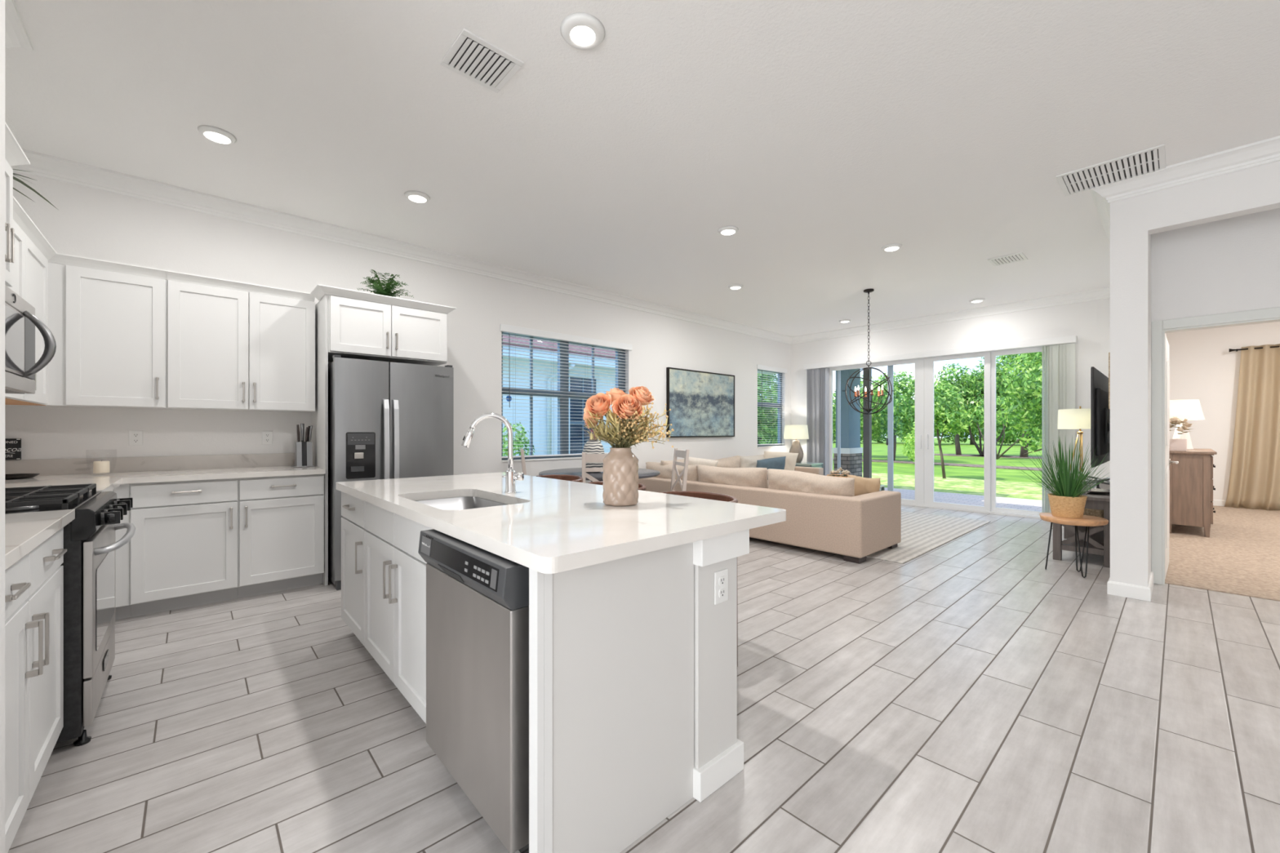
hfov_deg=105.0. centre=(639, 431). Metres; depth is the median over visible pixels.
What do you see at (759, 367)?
window blind
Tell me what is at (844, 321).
recessed light
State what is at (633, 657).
kitchen island
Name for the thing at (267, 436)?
outlet
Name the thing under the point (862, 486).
throw pillow
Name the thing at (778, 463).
throw pillow
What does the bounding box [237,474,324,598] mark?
base cabinet
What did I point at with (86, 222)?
wall
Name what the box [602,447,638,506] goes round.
vase
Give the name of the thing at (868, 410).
chandelier
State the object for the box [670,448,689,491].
dining chair
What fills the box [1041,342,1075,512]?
vertical blind
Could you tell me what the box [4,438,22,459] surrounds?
sign
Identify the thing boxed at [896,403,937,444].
tree
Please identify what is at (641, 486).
bar stool
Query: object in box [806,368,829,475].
vertical blind
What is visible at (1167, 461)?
door
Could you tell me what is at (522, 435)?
shrub
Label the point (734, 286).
recessed light
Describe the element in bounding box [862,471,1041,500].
dry grass
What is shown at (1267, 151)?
trim
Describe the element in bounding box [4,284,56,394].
microwave
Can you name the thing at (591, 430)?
dried spray
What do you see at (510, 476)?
faucet
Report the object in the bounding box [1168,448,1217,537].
dresser
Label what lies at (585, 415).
rose
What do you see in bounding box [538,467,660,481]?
dining table
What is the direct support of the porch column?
on the patio
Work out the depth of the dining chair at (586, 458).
4.64 m
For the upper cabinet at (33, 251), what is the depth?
2.81 m
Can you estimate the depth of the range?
1.91 m
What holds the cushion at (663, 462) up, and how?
on the sectional sofa
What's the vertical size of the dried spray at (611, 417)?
0.220 m
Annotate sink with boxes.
[416,496,506,510]
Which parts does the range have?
burner, oven door, drawer, handle, knob, knob, handle, knob, knob, knob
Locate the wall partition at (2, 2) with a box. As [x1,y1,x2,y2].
[0,0,4,852]
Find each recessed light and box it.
[197,124,236,144]
[404,190,430,203]
[560,12,604,50]
[718,226,738,235]
[728,284,742,289]
[839,319,850,323]
[881,243,902,251]
[968,297,984,302]
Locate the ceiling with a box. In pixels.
[4,0,1279,336]
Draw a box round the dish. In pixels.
[1082,488,1110,493]
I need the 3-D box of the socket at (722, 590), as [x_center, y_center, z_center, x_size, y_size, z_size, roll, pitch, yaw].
[0.285,0.561,1.704,0.034,0.028,0.003,0,0,-42]
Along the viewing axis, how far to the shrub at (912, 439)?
19.26 m
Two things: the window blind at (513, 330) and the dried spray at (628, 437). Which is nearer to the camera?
the dried spray at (628, 437)
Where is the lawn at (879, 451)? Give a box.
[760,437,1041,483]
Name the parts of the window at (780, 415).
sill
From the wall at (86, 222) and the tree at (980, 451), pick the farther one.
the tree at (980, 451)
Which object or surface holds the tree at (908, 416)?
on the mulch bed at (873, 460)
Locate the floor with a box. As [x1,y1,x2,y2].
[8,504,1279,852]
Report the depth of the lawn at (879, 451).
20.95 m
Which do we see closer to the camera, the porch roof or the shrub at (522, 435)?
the shrub at (522, 435)
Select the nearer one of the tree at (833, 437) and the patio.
the patio
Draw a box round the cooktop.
[4,491,117,541]
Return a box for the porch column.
[833,368,862,476]
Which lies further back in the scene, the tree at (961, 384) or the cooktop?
the tree at (961, 384)
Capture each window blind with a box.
[500,324,631,457]
[756,364,787,444]
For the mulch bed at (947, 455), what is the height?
0.020 m
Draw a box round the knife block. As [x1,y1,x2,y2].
[291,423,314,467]
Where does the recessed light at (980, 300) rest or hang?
in the ceiling
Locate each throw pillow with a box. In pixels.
[684,457,718,466]
[755,456,786,479]
[764,450,798,471]
[847,475,880,496]
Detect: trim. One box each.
[4,0,1279,344]
[1151,306,1279,584]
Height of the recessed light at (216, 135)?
0.026 m
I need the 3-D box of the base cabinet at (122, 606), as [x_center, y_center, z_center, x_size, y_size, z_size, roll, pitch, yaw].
[-3.430,0.777,2.803,0.695,0.883,1.533,0,0,-42]
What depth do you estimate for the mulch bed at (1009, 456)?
24.47 m
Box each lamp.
[783,424,808,462]
[1057,406,1090,475]
[1169,399,1204,449]
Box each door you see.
[829,346,1041,519]
[1164,333,1178,578]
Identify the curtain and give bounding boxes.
[1224,343,1279,510]
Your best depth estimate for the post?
10.24 m
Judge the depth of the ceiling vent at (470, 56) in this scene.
2.42 m
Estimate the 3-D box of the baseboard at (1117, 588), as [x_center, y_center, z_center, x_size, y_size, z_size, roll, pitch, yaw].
[7.309,1.165,4.869,7.234,0.109,3.367,0,0,-42]
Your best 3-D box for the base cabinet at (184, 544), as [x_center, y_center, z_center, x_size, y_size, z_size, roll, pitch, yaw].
[-3.268,0.777,3.547,0.542,0.883,0.650,0,0,-42]
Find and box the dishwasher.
[417,528,528,852]
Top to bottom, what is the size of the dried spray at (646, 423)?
0.228 m
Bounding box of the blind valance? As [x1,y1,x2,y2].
[804,335,1077,369]
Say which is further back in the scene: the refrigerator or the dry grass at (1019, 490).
the dry grass at (1019, 490)
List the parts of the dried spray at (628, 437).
stem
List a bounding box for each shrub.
[502,422,535,456]
[902,422,935,462]
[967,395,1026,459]
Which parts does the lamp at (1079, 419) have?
lamp shade, leg, leg, leg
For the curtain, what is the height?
2.533 m
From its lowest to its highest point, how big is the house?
5.110 m
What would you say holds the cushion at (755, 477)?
on the sectional sofa
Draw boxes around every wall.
[4,171,791,483]
[791,297,1110,482]
[1110,194,1151,586]
[1151,208,1279,321]
[1164,321,1279,500]
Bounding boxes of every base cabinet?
[4,527,66,852]
[111,483,130,620]
[129,478,238,617]
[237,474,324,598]
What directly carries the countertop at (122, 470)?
on the base cabinet at (122, 606)
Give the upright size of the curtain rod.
0.058 m
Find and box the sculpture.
[1083,475,1110,488]
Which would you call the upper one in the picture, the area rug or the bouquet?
the bouquet
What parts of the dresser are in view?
leg, leg, drawer, drawer, drawer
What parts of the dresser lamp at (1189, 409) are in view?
lamp shade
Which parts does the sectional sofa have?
frame, frame, arm, arm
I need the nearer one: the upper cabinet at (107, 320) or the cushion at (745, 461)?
the upper cabinet at (107, 320)
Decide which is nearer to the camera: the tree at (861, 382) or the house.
the house
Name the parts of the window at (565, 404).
sill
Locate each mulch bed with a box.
[832,457,1041,471]
[933,453,1008,457]
[979,455,1041,458]
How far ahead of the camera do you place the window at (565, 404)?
6.17 m
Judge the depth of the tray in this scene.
3.08 m
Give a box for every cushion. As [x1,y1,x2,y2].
[645,462,698,481]
[660,458,684,465]
[696,464,768,488]
[712,455,740,467]
[739,454,764,467]
[766,468,854,497]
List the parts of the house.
pane, window trim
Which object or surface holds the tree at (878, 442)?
on the lawn at (879, 451)
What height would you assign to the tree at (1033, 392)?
4.341 m
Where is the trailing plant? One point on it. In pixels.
(14, 174)
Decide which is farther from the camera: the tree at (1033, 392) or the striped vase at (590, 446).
the tree at (1033, 392)
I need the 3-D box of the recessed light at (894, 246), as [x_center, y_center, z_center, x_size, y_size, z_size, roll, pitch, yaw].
[2.500,-1.816,4.875,0.184,0.026,0.184,0,0,-42]
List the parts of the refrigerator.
dispenser spout, door, dispenser panel, handle, handle, door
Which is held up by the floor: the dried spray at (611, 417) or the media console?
the media console
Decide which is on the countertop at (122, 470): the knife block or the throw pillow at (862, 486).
the knife block
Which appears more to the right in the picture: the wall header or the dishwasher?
the wall header
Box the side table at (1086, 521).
[1039,512,1108,577]
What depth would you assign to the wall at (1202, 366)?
7.99 m
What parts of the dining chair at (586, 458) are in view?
post, rail, rail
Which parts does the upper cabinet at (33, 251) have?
door, crown, door, handle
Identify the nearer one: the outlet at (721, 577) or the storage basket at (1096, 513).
the outlet at (721, 577)
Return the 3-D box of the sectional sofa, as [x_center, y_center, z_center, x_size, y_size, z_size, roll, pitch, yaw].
[2.288,0.804,6.846,3.600,0.832,3.141,0,0,-42]
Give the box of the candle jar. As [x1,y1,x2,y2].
[93,460,109,473]
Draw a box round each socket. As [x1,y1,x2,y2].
[132,433,138,436]
[132,439,138,442]
[719,576,725,585]
[719,587,725,597]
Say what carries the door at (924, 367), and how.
in the wall at (1090, 321)
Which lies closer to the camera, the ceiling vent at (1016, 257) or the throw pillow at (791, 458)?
the ceiling vent at (1016, 257)
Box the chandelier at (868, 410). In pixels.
[841,288,895,414]
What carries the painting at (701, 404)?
attached to the wall at (86, 222)
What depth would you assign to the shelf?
4.66 m
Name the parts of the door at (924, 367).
screen frame, sash, handle, sash, frame, sash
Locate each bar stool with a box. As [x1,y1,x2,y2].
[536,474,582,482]
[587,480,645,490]
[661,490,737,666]
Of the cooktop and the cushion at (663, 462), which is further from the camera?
the cushion at (663, 462)
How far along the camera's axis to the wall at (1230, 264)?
3.69 m
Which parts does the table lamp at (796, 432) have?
lamp shade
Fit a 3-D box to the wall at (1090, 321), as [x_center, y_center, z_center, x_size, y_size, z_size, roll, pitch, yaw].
[4.706,-0.305,7.867,0.150,3.050,4.995,0,0,-42]
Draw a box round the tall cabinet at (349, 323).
[310,284,456,586]
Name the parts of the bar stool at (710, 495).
rail, leg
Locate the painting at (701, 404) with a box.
[666,367,734,437]
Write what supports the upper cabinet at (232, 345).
attached to the wall at (86, 222)
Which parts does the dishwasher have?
control panel, kick plate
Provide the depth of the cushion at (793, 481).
5.04 m
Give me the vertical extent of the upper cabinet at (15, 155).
0.685 m
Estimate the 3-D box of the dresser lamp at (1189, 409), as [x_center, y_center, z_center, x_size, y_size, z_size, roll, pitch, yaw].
[6.889,-0.081,6.247,0.390,0.629,0.390,0,0,-42]
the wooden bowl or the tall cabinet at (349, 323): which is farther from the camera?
the wooden bowl
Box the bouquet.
[1169,416,1196,434]
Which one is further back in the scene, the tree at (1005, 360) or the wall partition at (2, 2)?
the tree at (1005, 360)
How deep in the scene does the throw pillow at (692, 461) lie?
6.53 m
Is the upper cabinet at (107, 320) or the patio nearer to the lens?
the upper cabinet at (107, 320)
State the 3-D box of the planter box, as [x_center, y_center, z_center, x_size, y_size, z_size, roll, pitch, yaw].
[6.498,0.165,5.932,0.144,0.140,0.140,0,0,-42]
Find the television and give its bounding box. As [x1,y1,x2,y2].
[1090,366,1110,467]
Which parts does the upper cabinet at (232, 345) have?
door, crown, handle, handle, door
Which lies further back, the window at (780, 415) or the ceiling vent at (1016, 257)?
the window at (780, 415)
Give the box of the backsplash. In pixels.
[4,453,294,475]
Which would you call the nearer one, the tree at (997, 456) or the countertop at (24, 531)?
the countertop at (24, 531)
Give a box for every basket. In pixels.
[1047,493,1087,518]
[1083,508,1103,518]
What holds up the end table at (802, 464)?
on the floor
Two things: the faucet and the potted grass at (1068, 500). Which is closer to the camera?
the faucet
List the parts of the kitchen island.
handle, drawer, door, handle, false drawer, door, handle, handle, door, false drawer, panel, post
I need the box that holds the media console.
[1053,483,1110,568]
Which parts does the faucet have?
spout, handle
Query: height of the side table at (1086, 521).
0.485 m
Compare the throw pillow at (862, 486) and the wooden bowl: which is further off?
the wooden bowl
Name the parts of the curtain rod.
rod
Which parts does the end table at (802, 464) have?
frame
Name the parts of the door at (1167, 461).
panel, raised panel, handle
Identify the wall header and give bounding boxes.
[1147,161,1279,235]
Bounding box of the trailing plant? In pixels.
[12,168,57,208]
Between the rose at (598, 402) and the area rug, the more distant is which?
the area rug
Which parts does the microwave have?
door, control panel, handle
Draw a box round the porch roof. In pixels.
[757,370,777,374]
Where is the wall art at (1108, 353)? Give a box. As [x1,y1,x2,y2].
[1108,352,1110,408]
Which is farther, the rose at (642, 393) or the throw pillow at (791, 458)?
the throw pillow at (791, 458)
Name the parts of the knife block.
knife handle, knife handle, plate, knife handle, knife handle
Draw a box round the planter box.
[1169,439,1186,450]
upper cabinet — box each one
[4,121,30,287]
[4,195,56,405]
[4,252,167,408]
[166,270,315,412]
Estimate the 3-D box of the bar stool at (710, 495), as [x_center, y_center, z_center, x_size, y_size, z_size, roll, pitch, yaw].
[0.283,0.776,2.542,0.356,0.890,0.496,0,0,-42]
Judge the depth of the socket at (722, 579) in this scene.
1.70 m
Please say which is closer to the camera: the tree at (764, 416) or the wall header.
the wall header
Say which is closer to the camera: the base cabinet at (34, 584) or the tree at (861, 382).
the base cabinet at (34, 584)
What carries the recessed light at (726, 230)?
in the ceiling
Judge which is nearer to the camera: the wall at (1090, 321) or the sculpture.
the sculpture
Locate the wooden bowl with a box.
[826,474,854,477]
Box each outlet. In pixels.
[128,430,142,445]
[262,431,272,444]
[714,568,728,604]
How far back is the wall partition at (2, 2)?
1.09 m
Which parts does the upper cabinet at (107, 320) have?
crown, door, handle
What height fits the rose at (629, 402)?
0.341 m
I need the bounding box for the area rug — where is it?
[866,511,990,564]
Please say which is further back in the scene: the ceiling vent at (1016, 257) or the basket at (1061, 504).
the ceiling vent at (1016, 257)
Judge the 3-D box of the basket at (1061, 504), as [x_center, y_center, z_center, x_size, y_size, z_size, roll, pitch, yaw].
[3.679,0.642,4.233,0.260,0.181,0.260,0,0,-42]
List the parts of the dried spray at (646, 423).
stem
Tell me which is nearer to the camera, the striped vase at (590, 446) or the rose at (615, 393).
the rose at (615, 393)
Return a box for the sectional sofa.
[638,454,901,564]
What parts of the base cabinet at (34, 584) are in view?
drawer, door, handle, handle, handle, door, drawer, handle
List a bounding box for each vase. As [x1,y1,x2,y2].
[582,434,604,472]
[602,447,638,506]
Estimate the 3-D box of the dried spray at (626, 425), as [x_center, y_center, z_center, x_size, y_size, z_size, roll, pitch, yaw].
[-0.051,-0.011,2.034,0.132,0.212,0.130,0,0,41]
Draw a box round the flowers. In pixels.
[828,467,850,476]
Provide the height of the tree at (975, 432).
5.612 m
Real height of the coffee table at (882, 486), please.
0.468 m
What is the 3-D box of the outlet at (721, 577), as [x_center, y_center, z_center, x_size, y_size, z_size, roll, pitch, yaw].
[0.284,0.540,1.706,0.072,0.112,0.009,0,0,-42]
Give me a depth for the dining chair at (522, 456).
5.22 m
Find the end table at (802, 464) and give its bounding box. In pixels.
[795,462,822,467]
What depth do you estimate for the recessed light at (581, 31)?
2.22 m
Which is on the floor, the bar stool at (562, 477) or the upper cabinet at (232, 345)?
the bar stool at (562, 477)
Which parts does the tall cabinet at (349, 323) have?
panel, door, crown, handle, handle, door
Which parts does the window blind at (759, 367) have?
ladder cord, rail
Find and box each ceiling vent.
[440,27,524,93]
[987,252,1027,266]
[1056,143,1165,196]
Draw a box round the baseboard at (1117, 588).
[1106,499,1226,601]
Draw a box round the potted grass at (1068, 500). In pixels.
[1009,438,1108,518]
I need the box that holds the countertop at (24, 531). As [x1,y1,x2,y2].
[4,509,75,570]
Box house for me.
[502,333,615,456]
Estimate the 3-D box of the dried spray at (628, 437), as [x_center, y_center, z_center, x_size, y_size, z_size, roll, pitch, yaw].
[-0.091,0.004,2.038,0.323,0.184,0.204,0,0,-7]
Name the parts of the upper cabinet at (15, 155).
handle, door, handle, crown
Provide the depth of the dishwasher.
1.41 m
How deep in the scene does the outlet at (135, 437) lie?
3.60 m
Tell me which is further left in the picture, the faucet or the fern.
the fern
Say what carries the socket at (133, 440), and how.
attached to the outlet at (135, 437)
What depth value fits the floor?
2.05 m
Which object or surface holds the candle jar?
on the countertop at (122, 470)
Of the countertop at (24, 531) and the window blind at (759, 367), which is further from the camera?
the window blind at (759, 367)
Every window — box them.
[502,332,625,462]
[757,369,785,448]
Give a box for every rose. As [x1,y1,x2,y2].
[582,409,617,447]
[583,392,613,424]
[605,387,626,417]
[611,394,643,420]
[622,386,654,446]
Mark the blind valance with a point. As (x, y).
(1071, 339)
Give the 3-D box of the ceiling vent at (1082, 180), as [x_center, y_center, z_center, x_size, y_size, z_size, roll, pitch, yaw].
[3.319,-1.823,3.467,0.434,0.014,0.533,0,0,-42]
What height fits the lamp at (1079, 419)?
0.884 m
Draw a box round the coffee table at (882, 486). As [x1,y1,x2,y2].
[879,484,884,491]
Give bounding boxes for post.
[862,368,871,478]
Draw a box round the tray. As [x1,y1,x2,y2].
[4,473,39,479]
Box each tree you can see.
[757,373,777,444]
[832,374,895,441]
[832,422,873,443]
[860,369,915,460]
[871,397,907,443]
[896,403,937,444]
[911,379,977,478]
[934,362,999,455]
[936,416,1019,444]
[954,370,1017,455]
[967,352,1041,457]
[997,415,1041,444]
[1000,351,1041,454]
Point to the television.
(1100, 411)
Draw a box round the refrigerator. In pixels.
[328,355,453,590]
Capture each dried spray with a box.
[582,404,624,448]
[582,413,651,449]
[587,422,612,447]
[616,403,648,448]
[618,402,675,448]
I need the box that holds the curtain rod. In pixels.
[1228,346,1279,352]
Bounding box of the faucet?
[461,413,524,493]
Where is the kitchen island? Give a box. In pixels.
[335,471,786,852]
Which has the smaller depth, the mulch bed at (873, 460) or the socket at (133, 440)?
the socket at (133, 440)
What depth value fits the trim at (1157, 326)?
3.91 m
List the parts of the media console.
leg, rail, leg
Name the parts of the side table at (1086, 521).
leg, seat, leg, leg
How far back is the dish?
4.73 m
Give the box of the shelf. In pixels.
[1068,540,1103,549]
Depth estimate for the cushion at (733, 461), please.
7.56 m
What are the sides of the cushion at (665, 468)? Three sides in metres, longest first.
0.960 x 0.356 x 0.300 m
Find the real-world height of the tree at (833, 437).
4.847 m
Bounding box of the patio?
[884,487,1041,511]
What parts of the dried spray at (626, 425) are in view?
stem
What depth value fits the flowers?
6.84 m
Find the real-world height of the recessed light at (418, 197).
0.026 m
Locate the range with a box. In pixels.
[4,483,135,746]
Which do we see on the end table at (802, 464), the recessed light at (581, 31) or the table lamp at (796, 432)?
the table lamp at (796, 432)
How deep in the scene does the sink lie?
2.54 m
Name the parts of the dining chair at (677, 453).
post, rail, rail, post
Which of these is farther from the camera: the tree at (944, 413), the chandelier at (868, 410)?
the tree at (944, 413)
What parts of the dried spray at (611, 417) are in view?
stem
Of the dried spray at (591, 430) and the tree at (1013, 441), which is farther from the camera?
the tree at (1013, 441)
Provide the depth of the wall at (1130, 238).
3.61 m
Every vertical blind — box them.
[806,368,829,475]
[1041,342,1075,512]
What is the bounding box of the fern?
[356,269,413,297]
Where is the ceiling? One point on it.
(831, 134)
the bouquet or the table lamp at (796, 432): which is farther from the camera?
the table lamp at (796, 432)
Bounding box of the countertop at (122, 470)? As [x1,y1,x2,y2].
[4,453,325,492]
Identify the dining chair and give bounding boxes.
[520,448,526,475]
[582,452,607,483]
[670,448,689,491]

